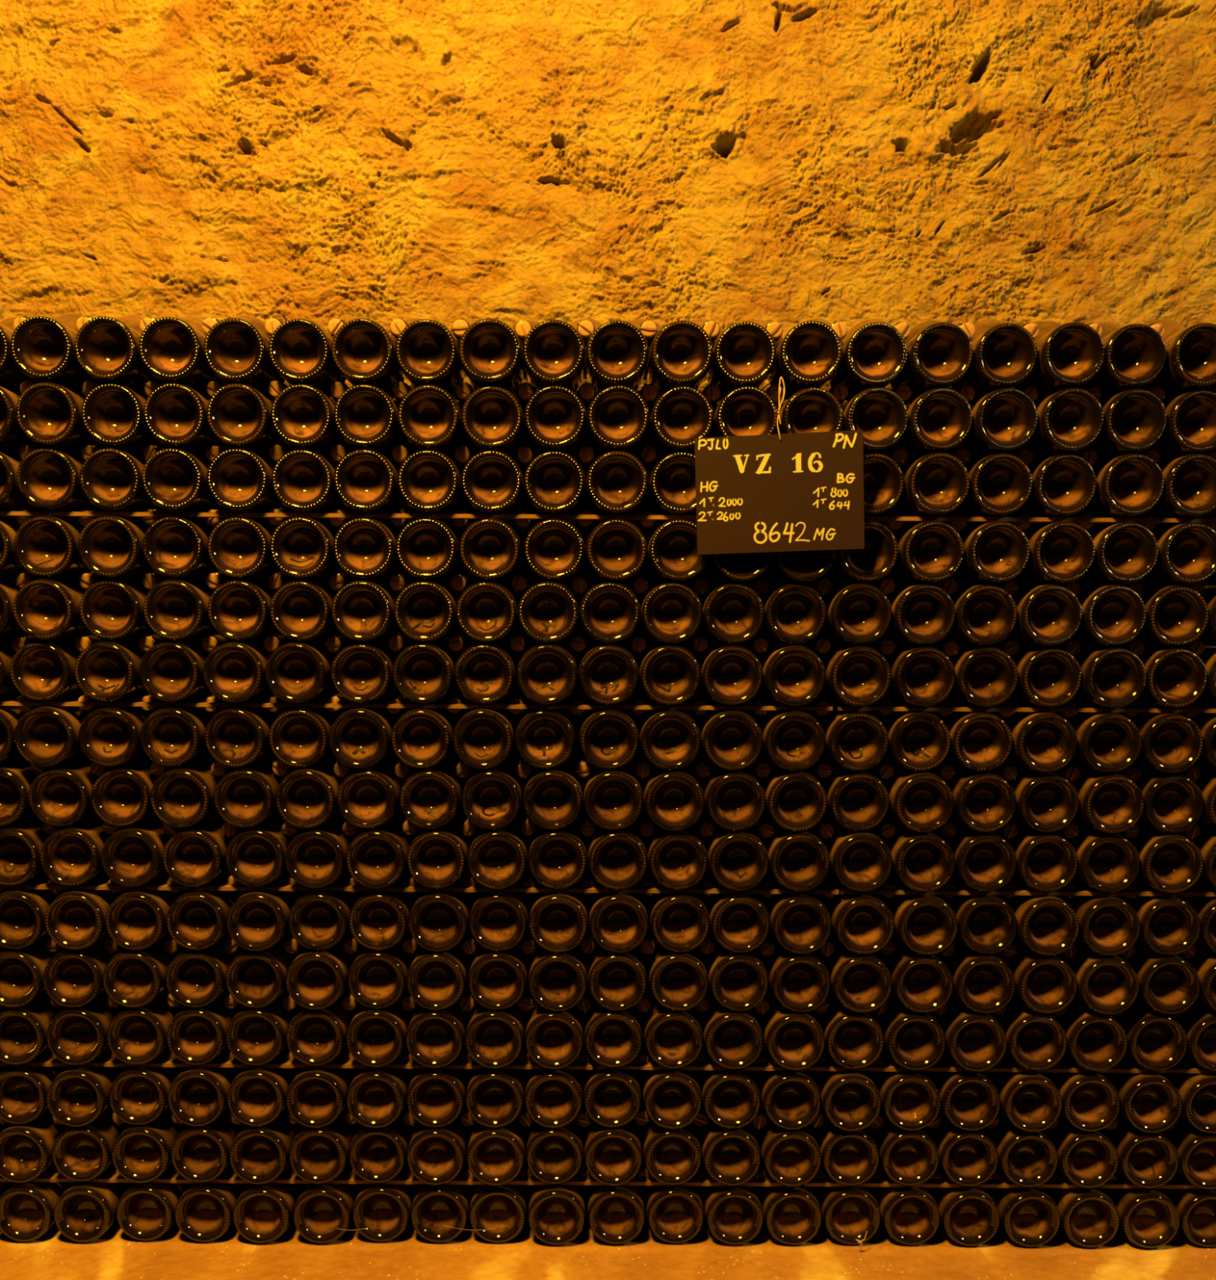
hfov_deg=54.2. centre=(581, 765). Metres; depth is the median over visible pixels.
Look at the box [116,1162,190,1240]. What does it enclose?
wine bottle
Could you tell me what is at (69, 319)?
bottle
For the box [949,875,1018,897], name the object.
bottle
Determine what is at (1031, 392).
bottle
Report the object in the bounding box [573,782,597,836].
bottle
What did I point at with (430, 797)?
wine bottle
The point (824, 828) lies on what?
bottle
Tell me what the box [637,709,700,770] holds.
wine bottle
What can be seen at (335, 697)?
bottle
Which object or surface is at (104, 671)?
wine bottle
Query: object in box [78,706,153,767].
wine bottle
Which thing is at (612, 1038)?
wine bottle
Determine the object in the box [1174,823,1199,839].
bottle
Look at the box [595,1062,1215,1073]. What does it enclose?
wooden lath
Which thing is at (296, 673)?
wine bottle
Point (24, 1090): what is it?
wine bottle
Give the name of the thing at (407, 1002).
bottle
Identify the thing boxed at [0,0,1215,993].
wall
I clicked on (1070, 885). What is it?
bottle
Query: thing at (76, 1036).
wine bottle
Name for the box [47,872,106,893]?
bottle
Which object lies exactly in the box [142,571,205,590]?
bottle
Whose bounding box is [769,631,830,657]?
bottle
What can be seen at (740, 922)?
wine bottle
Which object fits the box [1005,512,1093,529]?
bottle
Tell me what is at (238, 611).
wine bottle
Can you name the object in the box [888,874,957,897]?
bottle
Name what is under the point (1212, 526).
bottle
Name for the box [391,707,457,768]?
wine bottle
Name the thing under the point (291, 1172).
bottle
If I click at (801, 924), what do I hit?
wine bottle
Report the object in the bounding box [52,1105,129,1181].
wine bottle
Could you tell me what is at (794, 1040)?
wine bottle
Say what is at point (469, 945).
bottle
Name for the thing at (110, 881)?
bottle
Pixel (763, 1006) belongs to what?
bottle
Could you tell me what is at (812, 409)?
wine bottle
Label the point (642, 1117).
bottle
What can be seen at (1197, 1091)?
wine bottle
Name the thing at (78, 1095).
wine bottle
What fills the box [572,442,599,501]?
bottle
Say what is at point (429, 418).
wine bottle
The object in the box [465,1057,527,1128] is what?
wine bottle
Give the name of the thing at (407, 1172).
bottle
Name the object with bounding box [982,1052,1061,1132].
wine bottle
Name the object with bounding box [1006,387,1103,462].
wine bottle
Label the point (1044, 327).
bottle
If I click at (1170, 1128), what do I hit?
bottle
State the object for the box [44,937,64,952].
bottle
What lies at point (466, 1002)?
bottle
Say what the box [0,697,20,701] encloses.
bottle
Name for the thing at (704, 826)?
bottle
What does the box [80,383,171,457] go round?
wine bottle
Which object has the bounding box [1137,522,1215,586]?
wine bottle
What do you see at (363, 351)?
wine bottle
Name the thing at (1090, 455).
bottle
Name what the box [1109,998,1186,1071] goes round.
wine bottle
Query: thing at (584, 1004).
bottle
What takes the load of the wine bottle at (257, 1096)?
on the wine bottle at (258, 1155)
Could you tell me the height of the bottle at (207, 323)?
0.096 m
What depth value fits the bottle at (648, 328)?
1.68 m
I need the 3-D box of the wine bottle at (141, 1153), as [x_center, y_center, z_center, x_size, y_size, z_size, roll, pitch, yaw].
[-0.659,0.566,1.917,0.087,0.088,0.298,0,7,0]
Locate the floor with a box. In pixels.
[0,1154,1215,1279]
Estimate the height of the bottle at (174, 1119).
0.087 m
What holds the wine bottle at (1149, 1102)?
on the wine bottle at (1147, 1160)
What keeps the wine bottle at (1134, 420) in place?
on the wine bottle at (1130, 485)
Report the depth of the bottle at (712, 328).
1.68 m
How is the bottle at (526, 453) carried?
on the bottle at (522, 527)
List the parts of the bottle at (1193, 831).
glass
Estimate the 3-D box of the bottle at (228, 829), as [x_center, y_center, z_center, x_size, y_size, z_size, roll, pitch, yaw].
[-0.520,0.076,1.905,0.087,0.087,0.308,0,7,0]
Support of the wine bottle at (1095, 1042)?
on the wine bottle at (1090, 1102)
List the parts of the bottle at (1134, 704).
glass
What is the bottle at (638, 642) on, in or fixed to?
on the bottle
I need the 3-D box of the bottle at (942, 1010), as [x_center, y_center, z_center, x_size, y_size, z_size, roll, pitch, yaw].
[0.539,0.347,1.935,0.087,0.087,0.308,0,7,0]
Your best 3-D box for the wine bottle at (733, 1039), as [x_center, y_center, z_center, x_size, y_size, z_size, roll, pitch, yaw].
[0.225,0.391,1.897,0.087,0.087,0.298,0,7,0]
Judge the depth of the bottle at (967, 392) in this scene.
1.68 m
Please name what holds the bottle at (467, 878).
on the bottle at (469, 945)
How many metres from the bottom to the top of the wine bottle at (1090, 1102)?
0.088 m
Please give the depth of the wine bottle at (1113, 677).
1.70 m
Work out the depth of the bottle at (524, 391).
1.68 m
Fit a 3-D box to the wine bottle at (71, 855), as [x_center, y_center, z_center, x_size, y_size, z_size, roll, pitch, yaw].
[-0.743,0.117,1.867,0.087,0.087,0.298,0,7,0]
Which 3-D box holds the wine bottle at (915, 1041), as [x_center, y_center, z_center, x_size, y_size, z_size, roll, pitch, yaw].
[0.495,0.393,1.898,0.087,0.088,0.298,0,7,0]
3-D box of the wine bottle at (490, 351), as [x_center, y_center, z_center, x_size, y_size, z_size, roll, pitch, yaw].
[-0.127,-0.588,1.779,0.087,0.087,0.298,0,7,0]
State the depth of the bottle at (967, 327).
1.82 m
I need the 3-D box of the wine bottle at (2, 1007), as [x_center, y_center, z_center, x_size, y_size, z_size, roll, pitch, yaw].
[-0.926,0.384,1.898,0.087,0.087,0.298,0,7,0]
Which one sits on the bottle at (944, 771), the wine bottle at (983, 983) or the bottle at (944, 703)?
the bottle at (944, 703)
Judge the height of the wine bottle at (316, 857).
0.087 m
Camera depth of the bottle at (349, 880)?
1.77 m
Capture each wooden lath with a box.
[0,511,696,520]
[0,701,832,710]
[0,883,838,893]
[0,1057,592,1069]
[0,1173,800,1186]
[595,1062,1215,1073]
[802,1177,1200,1188]
[836,706,1215,712]
[838,887,1215,896]
[863,516,1215,523]
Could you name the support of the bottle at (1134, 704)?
on the bottle
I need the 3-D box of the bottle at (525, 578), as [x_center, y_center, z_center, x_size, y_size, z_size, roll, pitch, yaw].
[-0.091,-0.281,1.866,0.087,0.087,0.308,0,7,0]
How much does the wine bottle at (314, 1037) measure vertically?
0.087 m
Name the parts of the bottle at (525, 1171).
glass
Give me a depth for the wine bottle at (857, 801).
1.72 m
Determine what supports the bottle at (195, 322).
on the bottle at (150, 386)
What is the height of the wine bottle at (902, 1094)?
0.088 m
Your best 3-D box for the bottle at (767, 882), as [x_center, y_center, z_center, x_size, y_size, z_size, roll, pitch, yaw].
[0.278,0.168,1.915,0.087,0.087,0.308,0,7,0]
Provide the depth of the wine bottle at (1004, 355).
1.65 m
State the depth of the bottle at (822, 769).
1.75 m
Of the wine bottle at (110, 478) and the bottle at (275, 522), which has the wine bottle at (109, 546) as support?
the wine bottle at (110, 478)
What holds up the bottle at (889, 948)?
on the bottle at (883, 1008)
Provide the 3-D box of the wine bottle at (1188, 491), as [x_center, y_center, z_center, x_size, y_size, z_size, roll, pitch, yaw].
[0.858,-0.408,1.800,0.087,0.088,0.298,0,7,0]
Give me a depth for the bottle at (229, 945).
1.78 m
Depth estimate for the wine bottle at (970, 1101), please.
1.77 m
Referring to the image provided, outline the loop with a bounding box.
[761,377,785,439]
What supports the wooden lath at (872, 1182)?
on the wine bottle at (1028, 1216)
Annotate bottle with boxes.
[0,316,18,330]
[0,324,40,395]
[0,386,48,456]
[0,450,44,511]
[0,510,49,521]
[0,518,28,580]
[0,579,29,639]
[0,640,22,698]
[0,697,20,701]
[0,705,26,764]
[0,760,37,826]
[0,816,50,886]
[0,875,70,949]
[0,934,64,1007]
[0,991,66,1065]
[0,1005,6,1011]
[0,1048,68,1124]
[0,1108,67,1182]
[0,1118,8,1124]
[0,1162,73,1241]
[9,640,84,702]
[10,315,103,396]
[10,635,64,651]
[13,312,87,332]
[13,515,92,581]
[13,578,93,639]
[13,706,93,767]
[15,382,110,457]
[16,448,103,517]
[16,508,110,524]
[16,572,79,587]
[17,695,79,712]
[18,444,82,458]
[19,378,108,448]
[28,759,98,826]
[40,815,112,886]
[43,934,123,1007]
[44,875,129,950]
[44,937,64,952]
[46,991,124,1065]
[46,1047,126,1126]
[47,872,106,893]
[49,996,64,1007]
[49,1052,57,1058]
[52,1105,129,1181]
[52,1115,62,1124]
[53,1161,133,1242]
[74,316,165,396]
[74,634,137,652]
[74,640,148,702]
[75,315,142,333]
[77,509,167,526]
[77,693,142,711]
[78,515,155,581]
[78,572,142,590]
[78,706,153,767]
[79,448,163,518]
[79,579,156,640]
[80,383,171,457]
[80,444,144,460]
[81,379,147,397]
[90,757,149,776]
[90,759,159,826]
[101,815,156,834]
[101,816,173,887]
[102,933,185,1008]
[103,936,124,952]
[105,875,188,950]
[106,872,168,893]
[106,988,185,1065]
[106,995,122,1008]
[106,1052,117,1058]
[109,1046,185,1124]
[111,1106,186,1182]
[111,1111,125,1125]
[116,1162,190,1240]
[137,634,199,652]
[138,316,228,396]
[139,315,206,336]
[139,640,211,702]
[139,706,217,767]
[140,693,212,711]
[141,448,223,518]
[141,508,225,528]
[142,444,209,462]
[142,516,221,581]
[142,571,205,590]
[143,382,231,457]
[143,579,218,640]
[144,380,210,399]
[150,755,215,776]
[150,760,224,827]
[162,813,219,835]
[162,816,235,887]
[164,935,183,954]
[165,933,244,1007]
[166,870,230,893]
[166,875,247,950]
[166,988,243,1065]
[166,991,182,1007]
[167,1050,177,1058]
[168,1044,243,1126]
[170,1111,183,1124]
[171,1106,244,1182]
[174,1162,246,1241]
[200,634,263,652]
[201,314,271,339]
[201,693,279,713]
[202,641,272,702]
[203,317,291,397]
[204,508,276,528]
[204,572,267,590]
[204,706,279,768]
[205,381,274,402]
[205,445,275,464]
[206,383,289,458]
[206,448,285,518]
[207,516,281,582]
[207,580,279,641]
[210,754,277,776]
[213,760,286,827]
[222,812,281,837]
[222,877,303,952]
[222,930,289,1008]
[224,871,288,884]
[225,816,302,887]
[225,931,302,1008]
[225,1049,237,1059]
[226,876,302,951]
[226,988,301,1065]
[226,1044,300,1126]
[229,1105,302,1184]
[229,1111,242,1124]
[232,1160,305,1243]
[262,633,325,653]
[264,694,329,713]
[265,316,332,340]
[265,641,337,703]
[266,571,328,591]
[267,380,335,403]
[267,506,332,528]
[268,318,346,397]
[268,443,334,464]
[268,707,339,768]
[269,516,342,582]
[269,580,338,641]
[270,384,348,458]
[271,449,345,519]
[272,754,337,776]
[275,760,346,828]
[280,811,345,835]
[282,890,306,953]
[282,946,304,1011]
[282,1048,296,1059]
[284,817,357,888]
[285,868,347,892]
[285,930,358,1009]
[285,985,358,1066]
[286,1043,358,1128]
[286,1109,298,1124]
[288,874,360,950]
[288,1102,359,1183]
[289,1167,296,1174]
[293,1158,361,1243]
[323,631,386,653]
[325,689,385,715]
[326,570,387,591]
[327,317,363,339]
[328,505,390,531]
[328,707,397,768]
[329,380,352,404]
[329,444,391,466]
[330,580,399,642]
[330,641,398,703]
[331,318,405,399]
[333,384,406,458]
[333,448,404,519]
[333,517,402,582]
[333,753,392,777]
[337,760,406,828]
[340,945,363,1010]
[341,809,399,835]
[341,1003,360,1060]
[342,891,364,953]
[344,875,359,893]
[344,1106,357,1124]
[346,817,415,888]
[346,988,414,1066]
[346,1042,415,1128]
[347,933,416,1008]
[347,1164,356,1174]
[348,874,417,950]
[348,1100,415,1182]
[352,1160,417,1241]
[384,688,439,719]
[386,568,443,595]
[386,629,440,654]
[388,502,446,534]
[389,318,420,343]
[390,442,417,469]
[391,382,413,442]
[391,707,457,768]
[391,751,448,779]
[392,642,457,703]
[393,581,458,642]
[395,319,465,395]
[395,517,462,582]
[397,384,466,457]
[397,449,465,519]
[399,761,466,829]
[399,808,422,835]
[400,946,420,1010]
[400,1004,417,1060]
[401,891,422,953]
[402,833,420,893]
[402,1103,417,1125]
[404,1164,413,1175]
[405,1000,471,1067]
[406,818,472,888]
[406,939,471,1009]
[406,1055,471,1127]
[406,1115,471,1185]
[408,878,474,951]
[410,1158,474,1242]
[439,686,495,722]
[440,626,496,658]
[443,564,497,597]
[444,502,479,537]
[447,749,477,782]
[448,442,478,502]
[449,318,479,384]
[452,382,475,443]
[452,708,516,769]
[453,642,517,704]
[453,782,480,836]
[455,581,519,643]
[457,318,524,393]
[457,951,476,1011]
[458,518,524,582]
[458,1009,474,1061]
[459,835,481,894]
[459,1068,476,1126]
[460,450,525,519]
[461,385,526,457]
[461,762,524,830]
[461,892,479,955]
[462,1124,472,1175]
[465,1002,526,1068]
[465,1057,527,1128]
[466,820,529,889]
[466,1115,527,1185]
[467,942,529,1009]
[468,880,530,951]
[468,1172,528,1242]
[495,680,539,724]
[496,623,542,665]
[497,560,545,602]
[502,502,543,559]
[502,744,535,783]
[511,320,539,382]
[511,442,539,502]
[512,382,535,443]
[513,782,538,836]
[515,708,574,768]
[516,643,577,705]
[516,952,535,1011]
[516,1010,533,1061]
[517,582,578,643]
[517,1069,533,1127]
[518,835,541,894]
[519,892,538,954]
[520,1126,533,1175]
[522,319,584,392]
[522,763,582,830]
[523,450,585,515]
[523,518,584,583]
[524,385,586,456]
[524,1000,582,1068]
[524,1060,582,1128]
[525,1118,583,1183]
[527,822,586,889]
[527,1173,585,1244]
[528,883,587,952]
[528,944,586,1011]
[553,615,603,669]
[554,670,600,725]
[559,562,605,615]
[563,725,595,782]
[569,318,602,384]
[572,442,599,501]
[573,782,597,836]
[574,381,596,442]
[574,1012,591,1061]
[575,953,592,1013]
[575,1069,593,1127]
[576,835,599,894]
[576,1127,591,1176]
[578,643,639,705]
[578,709,639,769]
[578,893,596,953]
[579,582,639,643]
[582,1057,640,1127]
[583,765,643,830]
[583,995,642,1067]
[584,1119,641,1185]
[585,320,648,394]
[585,519,646,583]
[586,385,648,455]
[586,450,648,515]
[586,1173,644,1244]
[587,824,647,889]
[587,943,646,1010]
[588,884,648,952]
[612,622,659,664]
[618,564,661,604]
[625,502,666,544]
[625,725,654,782]
[628,318,662,385]
[631,782,656,836]
[632,442,662,502]
[633,1069,650,1125]
[635,382,659,443]
[635,1124,651,1176]
[637,643,700,705]
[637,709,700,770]
[637,893,655,954]
[639,582,702,644]
[640,766,704,831]
[640,993,702,1068]
[640,1056,701,1128]
[640,1118,701,1184]
[643,1176,703,1243]
[644,824,707,889]
[645,320,712,396]
[645,519,709,583]
[645,939,707,1010]
[646,451,696,520]
[646,882,709,952]
[647,386,713,457]
[659,627,715,660]
[660,567,716,599]
[684,749,714,782]
[688,318,722,382]
[691,782,715,836]
[693,1046,709,1126]
[695,1049,759,1128]
[695,1119,760,1185]
[696,710,762,770]
[697,382,721,413]
[697,644,762,706]
[697,893,715,955]
[697,988,763,1069]
[698,582,764,644]
[698,764,765,831]
[698,1186,763,1244]
[702,823,768,890]
[702,880,769,952]
[702,936,768,1011]
[705,321,776,399]
[705,551,773,583]
[707,386,777,437]
[714,571,771,596]
[715,631,770,657]
[715,689,770,722]
[743,752,771,780]
[748,320,782,348]
[750,811,774,837]
[750,1100,766,1128]
[750,1122,769,1177]
[751,1041,821,1129]
[751,1108,821,1186]
[752,947,769,1014]
[753,835,775,897]
[755,985,824,1070]
[755,1175,821,1244]
[756,710,825,771]
[756,893,774,955]
[757,644,825,706]
[757,764,826,831]
[758,583,826,644]
[759,384,783,411]
[759,822,829,891]
[760,878,831,954]
[760,933,830,1012]
[765,549,835,584]
[767,320,842,399]
[768,574,831,596]
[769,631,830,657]
[769,691,829,719]
[770,755,832,778]
[773,386,843,434]
[782,318,847,344]
[808,813,833,838]
[808,1106,879,1185]
[809,1046,880,1131]
[809,1108,824,1128]
[811,988,883,1069]
[811,1172,879,1244]
[813,893,834,956]
[813,951,829,1013]
[815,871,837,897]
[815,950,888,1015]
[816,764,888,831]
[817,706,888,771]
[817,931,891,1013]
[818,822,892,892]
[819,644,890,706]
[819,877,893,954]
[820,382,848,406]
[820,583,891,644]
[820,880,895,955]
[824,573,894,595]
[825,520,897,585]
[826,321,906,401]
[826,696,893,717]
[827,758,893,779]
[828,815,895,837]
[829,635,896,656]
[840,386,907,454]
[841,318,910,343]
[841,384,911,407]
[862,453,903,516]
[866,1047,940,1130]
[866,1107,938,1186]
[869,991,945,1070]
[869,1111,883,1128]
[869,1162,939,1244]
[873,822,954,892]
[874,935,947,1016]
[875,512,904,532]
[875,880,955,956]
[875,935,952,1013]
[876,711,950,771]
[876,764,953,832]
[879,880,957,955]
[880,446,907,467]
[882,583,955,645]
[883,644,955,706]
[883,695,952,716]
[884,322,973,401]
[884,574,957,595]
[884,759,955,780]
[884,815,956,837]
[885,452,969,522]
[887,387,972,462]
[887,520,963,585]
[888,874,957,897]
[892,514,966,533]
[893,638,958,657]
[900,448,969,467]
[904,320,974,342]
[904,385,974,405]
[924,1049,999,1130]
[924,1109,997,1186]
[927,1111,941,1128]
[927,1164,999,1245]
[928,992,1006,1071]
[931,821,1015,891]
[934,697,1014,718]
[934,937,1014,1013]
[936,711,1012,772]
[936,880,1017,954]
[942,584,1017,645]
[942,764,1015,832]
[943,760,1017,781]
[945,512,1031,531]
[946,387,1037,462]
[946,645,1017,707]
[947,323,1036,402]
[948,817,1017,839]
[949,577,1019,596]
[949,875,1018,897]
[951,453,1031,517]
[951,520,1029,586]
[957,638,1018,656]
[964,448,1033,466]
[968,386,1037,404]
[970,319,1038,341]
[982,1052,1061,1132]
[982,1110,1057,1186]
[984,1166,1059,1246]
[986,1113,999,1128]
[988,995,1066,1071]
[991,821,1077,892]
[991,1004,1006,1016]
[994,937,1076,1013]
[995,880,1079,955]
[997,941,1017,957]
[1000,711,1076,773]
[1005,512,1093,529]
[1005,584,1081,646]
[1005,761,1079,782]
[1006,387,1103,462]
[1006,699,1076,717]
[1007,645,1081,707]
[1007,764,1078,832]
[1009,876,1076,898]
[1010,322,1104,402]
[1010,453,1096,523]
[1010,579,1079,595]
[1010,819,1078,838]
[1012,521,1094,586]
[1017,637,1080,656]
[1028,447,1097,466]
[1033,386,1101,403]
[1034,320,1102,340]
[1041,1114,1117,1187]
[1042,1053,1119,1131]
[1042,1167,1119,1247]
[1047,1117,1057,1128]
[1048,996,1126,1071]
[1051,821,1139,892]
[1054,880,1139,955]
[1056,940,1138,1014]
[1058,942,1076,958]
[1063,711,1141,773]
[1070,585,1145,646]
[1070,646,1146,708]
[1070,765,1143,833]
[1070,878,1137,899]
[1071,389,1166,463]
[1071,820,1139,838]
[1074,522,1158,586]
[1074,700,1139,718]
[1075,323,1165,402]
[1077,453,1163,518]
[1088,513,1155,530]
[1098,322,1164,337]
[1099,1053,1181,1133]
[1099,1113,1177,1188]
[1100,1168,1178,1248]
[1104,1115,1118,1129]
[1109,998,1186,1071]
[1109,1173,1116,1179]
[1114,880,1199,955]
[1115,941,1199,1013]
[1117,945,1135,959]
[1124,822,1202,893]
[1128,712,1202,773]
[1133,585,1208,646]
[1133,766,1203,833]
[1133,880,1196,897]
[1135,646,1206,708]
[1137,322,1215,402]
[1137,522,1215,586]
[1137,701,1199,718]
[1142,453,1215,518]
[1143,319,1185,339]
[1143,638,1204,655]
[1144,386,1164,401]
[1147,389,1215,463]
[1154,512,1215,529]
[1159,1054,1215,1133]
[1159,1170,1215,1246]
[1160,1115,1215,1189]
[1166,1122,1174,1129]
[1168,1000,1215,1071]
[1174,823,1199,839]
[1175,764,1199,782]
[1175,881,1215,952]
[1176,942,1215,1011]
[1176,944,1196,958]
[1187,823,1215,889]
[1190,712,1215,770]
[1194,647,1215,706]
[1194,766,1215,829]
[1196,587,1215,646]
[1200,528,1215,587]
[1208,387,1215,392]
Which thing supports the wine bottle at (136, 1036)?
on the wine bottle at (139, 1095)
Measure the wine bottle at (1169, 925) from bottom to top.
0.087 m
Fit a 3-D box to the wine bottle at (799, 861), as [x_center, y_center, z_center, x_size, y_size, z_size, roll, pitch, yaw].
[0.317,0.124,1.864,0.087,0.087,0.298,0,7,0]
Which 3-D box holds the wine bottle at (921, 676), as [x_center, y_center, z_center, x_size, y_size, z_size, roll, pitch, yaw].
[0.490,-0.143,1.836,0.087,0.087,0.298,0,7,0]
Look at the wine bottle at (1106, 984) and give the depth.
1.75 m
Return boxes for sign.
[693,430,864,554]
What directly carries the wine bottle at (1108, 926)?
on the wine bottle at (1106, 984)
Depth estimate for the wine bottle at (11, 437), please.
1.66 m
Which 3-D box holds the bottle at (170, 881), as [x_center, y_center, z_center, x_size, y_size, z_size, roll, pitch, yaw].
[-0.607,0.161,1.915,0.087,0.087,0.308,0,7,0]
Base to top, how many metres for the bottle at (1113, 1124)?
0.087 m
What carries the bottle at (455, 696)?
on the bottle at (462, 771)
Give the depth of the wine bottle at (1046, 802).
1.72 m
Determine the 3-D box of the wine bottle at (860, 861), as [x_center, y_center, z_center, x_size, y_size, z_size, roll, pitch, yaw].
[0.408,0.125,1.863,0.087,0.087,0.298,0,7,0]
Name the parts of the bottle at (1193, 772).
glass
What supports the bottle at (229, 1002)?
on the bottle at (229, 1055)
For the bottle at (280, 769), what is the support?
on the bottle at (288, 829)
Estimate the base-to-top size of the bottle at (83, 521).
0.087 m
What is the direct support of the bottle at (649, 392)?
on the bottle at (646, 454)
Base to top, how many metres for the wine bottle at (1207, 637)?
0.087 m
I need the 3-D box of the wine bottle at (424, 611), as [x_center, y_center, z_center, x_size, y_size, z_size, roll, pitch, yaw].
[-0.223,-0.235,1.825,0.087,0.088,0.298,0,7,0]
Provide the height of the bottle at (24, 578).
0.087 m
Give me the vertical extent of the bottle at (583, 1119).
0.087 m
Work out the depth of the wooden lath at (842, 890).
1.74 m
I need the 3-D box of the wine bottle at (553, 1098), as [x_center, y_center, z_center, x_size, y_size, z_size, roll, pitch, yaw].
[-0.043,0.482,1.910,0.087,0.087,0.298,0,7,0]
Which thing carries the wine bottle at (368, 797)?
on the wine bottle at (376, 858)
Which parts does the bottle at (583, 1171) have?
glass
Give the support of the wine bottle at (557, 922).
on the wine bottle at (557, 981)
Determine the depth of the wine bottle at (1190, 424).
1.66 m
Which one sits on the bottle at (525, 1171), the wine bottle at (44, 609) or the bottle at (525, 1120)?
the bottle at (525, 1120)
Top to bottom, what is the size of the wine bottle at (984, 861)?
0.087 m
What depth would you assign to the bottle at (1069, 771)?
1.74 m
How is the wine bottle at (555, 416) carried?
on the wine bottle at (554, 482)
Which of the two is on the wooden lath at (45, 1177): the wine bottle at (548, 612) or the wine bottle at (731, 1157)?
the wine bottle at (731, 1157)
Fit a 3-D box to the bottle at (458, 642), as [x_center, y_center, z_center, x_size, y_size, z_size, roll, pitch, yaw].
[-0.183,-0.195,1.874,0.087,0.087,0.308,0,7,0]
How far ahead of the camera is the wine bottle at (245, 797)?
1.72 m
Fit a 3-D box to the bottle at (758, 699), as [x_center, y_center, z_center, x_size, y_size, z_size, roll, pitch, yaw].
[0.262,-0.102,1.883,0.087,0.087,0.308,0,7,0]
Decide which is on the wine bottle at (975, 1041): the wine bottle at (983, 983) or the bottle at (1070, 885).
the wine bottle at (983, 983)
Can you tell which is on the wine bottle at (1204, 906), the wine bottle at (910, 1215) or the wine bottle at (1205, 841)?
the wine bottle at (1205, 841)
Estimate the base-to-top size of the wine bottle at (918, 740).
0.087 m
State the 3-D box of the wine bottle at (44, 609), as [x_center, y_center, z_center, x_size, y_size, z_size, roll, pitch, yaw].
[-0.762,-0.237,1.823,0.087,0.087,0.298,0,7,0]
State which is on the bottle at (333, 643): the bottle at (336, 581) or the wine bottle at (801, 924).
the bottle at (336, 581)
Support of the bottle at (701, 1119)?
on the bottle
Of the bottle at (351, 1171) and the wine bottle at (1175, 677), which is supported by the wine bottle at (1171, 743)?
the wine bottle at (1175, 677)
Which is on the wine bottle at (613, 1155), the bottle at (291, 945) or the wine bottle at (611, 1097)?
the wine bottle at (611, 1097)
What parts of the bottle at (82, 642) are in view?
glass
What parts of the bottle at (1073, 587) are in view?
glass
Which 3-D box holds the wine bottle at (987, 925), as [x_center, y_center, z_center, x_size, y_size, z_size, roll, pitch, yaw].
[0.595,0.218,1.880,0.087,0.088,0.298,0,7,0]
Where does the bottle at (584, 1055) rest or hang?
on the bottle at (583, 1119)
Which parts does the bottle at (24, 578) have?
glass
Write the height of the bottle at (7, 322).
0.094 m
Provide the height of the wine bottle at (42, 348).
0.087 m
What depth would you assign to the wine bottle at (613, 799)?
1.72 m
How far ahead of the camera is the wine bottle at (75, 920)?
1.74 m
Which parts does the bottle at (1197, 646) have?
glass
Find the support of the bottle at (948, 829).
on the bottle at (949, 884)
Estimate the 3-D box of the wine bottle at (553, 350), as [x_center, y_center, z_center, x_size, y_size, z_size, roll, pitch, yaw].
[-0.039,-0.588,1.781,0.087,0.087,0.298,0,7,0]
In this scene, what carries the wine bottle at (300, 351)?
on the wine bottle at (302, 415)
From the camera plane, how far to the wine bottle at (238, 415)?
1.65 m
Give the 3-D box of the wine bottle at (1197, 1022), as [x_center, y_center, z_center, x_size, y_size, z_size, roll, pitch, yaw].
[0.944,0.395,1.900,0.087,0.088,0.298,0,7,0]
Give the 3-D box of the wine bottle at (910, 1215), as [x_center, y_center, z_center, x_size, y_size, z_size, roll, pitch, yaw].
[0.498,0.665,1.932,0.087,0.088,0.298,0,7,0]
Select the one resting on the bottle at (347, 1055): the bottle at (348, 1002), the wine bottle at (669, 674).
the bottle at (348, 1002)
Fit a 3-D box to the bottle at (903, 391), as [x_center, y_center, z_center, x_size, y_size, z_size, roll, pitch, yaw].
[0.455,-0.546,1.830,0.087,0.087,0.308,0,7,0]
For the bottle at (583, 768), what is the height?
0.087 m
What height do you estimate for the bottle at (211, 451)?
0.087 m
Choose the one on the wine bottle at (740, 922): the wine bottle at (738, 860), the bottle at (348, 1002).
the wine bottle at (738, 860)
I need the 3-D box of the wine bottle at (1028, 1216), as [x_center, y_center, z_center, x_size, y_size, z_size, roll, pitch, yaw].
[0.677,0.667,1.929,0.087,0.088,0.298,0,7,0]
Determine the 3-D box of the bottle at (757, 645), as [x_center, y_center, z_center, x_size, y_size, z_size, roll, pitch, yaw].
[0.260,-0.193,1.877,0.087,0.087,0.308,0,7,0]
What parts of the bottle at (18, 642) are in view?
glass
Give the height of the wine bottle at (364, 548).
0.087 m
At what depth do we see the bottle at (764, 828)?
1.76 m
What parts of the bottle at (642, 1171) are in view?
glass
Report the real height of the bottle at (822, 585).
0.087 m
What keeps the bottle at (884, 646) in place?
on the bottle at (883, 701)
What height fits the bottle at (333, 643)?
0.087 m
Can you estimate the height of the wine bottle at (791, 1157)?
0.087 m
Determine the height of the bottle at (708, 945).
0.087 m
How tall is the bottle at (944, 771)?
0.087 m
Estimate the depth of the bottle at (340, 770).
1.74 m

